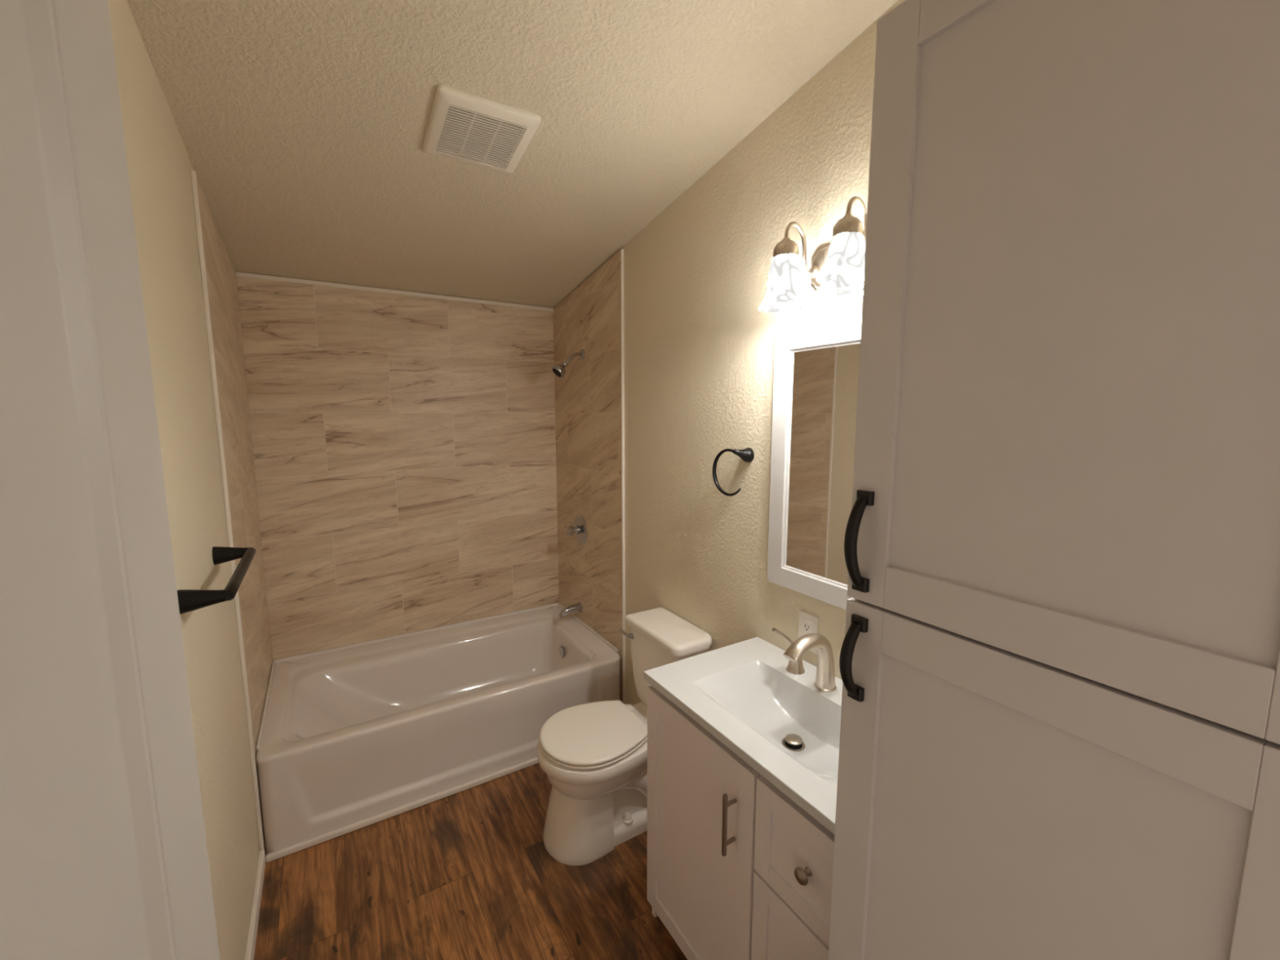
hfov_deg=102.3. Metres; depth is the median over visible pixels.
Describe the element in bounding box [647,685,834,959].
vanity cabinet
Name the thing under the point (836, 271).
vanity light
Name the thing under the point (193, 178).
trim
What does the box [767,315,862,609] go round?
wall mirror
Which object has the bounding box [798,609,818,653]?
wall outlet
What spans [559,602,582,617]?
tub spout
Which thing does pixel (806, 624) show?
receptacle
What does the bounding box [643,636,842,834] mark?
vanity sink
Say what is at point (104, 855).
door
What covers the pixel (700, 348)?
wall
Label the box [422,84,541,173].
ceiling vent
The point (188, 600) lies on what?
towel bar
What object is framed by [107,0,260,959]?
wall
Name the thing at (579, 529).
shower valve
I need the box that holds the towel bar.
[177,546,256,614]
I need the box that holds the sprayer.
[551,348,584,377]
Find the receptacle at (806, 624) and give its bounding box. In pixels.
[802,619,812,635]
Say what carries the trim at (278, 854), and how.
attached to the bathtub
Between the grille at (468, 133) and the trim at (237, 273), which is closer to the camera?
the grille at (468, 133)
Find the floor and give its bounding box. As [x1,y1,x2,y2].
[253,763,687,959]
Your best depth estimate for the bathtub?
2.33 m
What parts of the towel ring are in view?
post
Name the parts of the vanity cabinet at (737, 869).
door, handle, drawer, drawer, knob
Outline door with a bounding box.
[0,0,220,959]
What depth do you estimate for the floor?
1.73 m
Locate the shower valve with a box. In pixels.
[564,514,586,544]
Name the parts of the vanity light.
lamp shade, arm, lamp shade, arm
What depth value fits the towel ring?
1.75 m
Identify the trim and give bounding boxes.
[190,170,264,850]
[235,271,553,311]
[265,756,538,862]
[620,248,625,704]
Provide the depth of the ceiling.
1.48 m
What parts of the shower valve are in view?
handle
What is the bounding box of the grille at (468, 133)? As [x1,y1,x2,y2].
[435,104,528,168]
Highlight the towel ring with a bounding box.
[712,447,754,496]
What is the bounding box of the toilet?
[537,607,711,866]
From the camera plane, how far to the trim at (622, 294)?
2.49 m
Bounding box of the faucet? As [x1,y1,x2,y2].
[772,627,836,692]
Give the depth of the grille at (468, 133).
1.55 m
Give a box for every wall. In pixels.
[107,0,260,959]
[196,177,272,850]
[236,276,559,660]
[553,249,622,702]
[609,0,905,705]
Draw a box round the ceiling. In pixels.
[126,0,897,308]
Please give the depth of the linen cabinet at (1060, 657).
0.55 m
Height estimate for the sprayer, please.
0.160 m
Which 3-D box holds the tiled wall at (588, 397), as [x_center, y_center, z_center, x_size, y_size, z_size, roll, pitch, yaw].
[-0.300,0.060,2.875,0.012,2.357,0.827,-4,8,-31]
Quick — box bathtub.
[255,602,620,854]
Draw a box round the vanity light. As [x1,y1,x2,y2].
[757,195,866,312]
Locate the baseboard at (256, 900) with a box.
[244,849,266,959]
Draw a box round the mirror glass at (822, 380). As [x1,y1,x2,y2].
[786,343,860,584]
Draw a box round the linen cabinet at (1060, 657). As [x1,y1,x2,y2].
[827,0,1279,959]
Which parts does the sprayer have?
shower arm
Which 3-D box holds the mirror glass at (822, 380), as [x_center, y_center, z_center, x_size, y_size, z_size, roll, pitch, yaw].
[0.594,-0.032,1.396,0.005,0.667,0.491,-4,8,-31]
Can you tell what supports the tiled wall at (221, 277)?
attached to the wall at (159, 166)
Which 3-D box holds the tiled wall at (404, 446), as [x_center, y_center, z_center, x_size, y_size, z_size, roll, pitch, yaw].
[-1.166,-0.045,2.822,1.530,1.859,0.010,-4,8,-31]
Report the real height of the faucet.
0.169 m
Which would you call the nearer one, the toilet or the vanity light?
the vanity light
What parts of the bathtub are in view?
overflow plate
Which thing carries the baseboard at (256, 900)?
attached to the wall at (159, 166)
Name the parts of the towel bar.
post, post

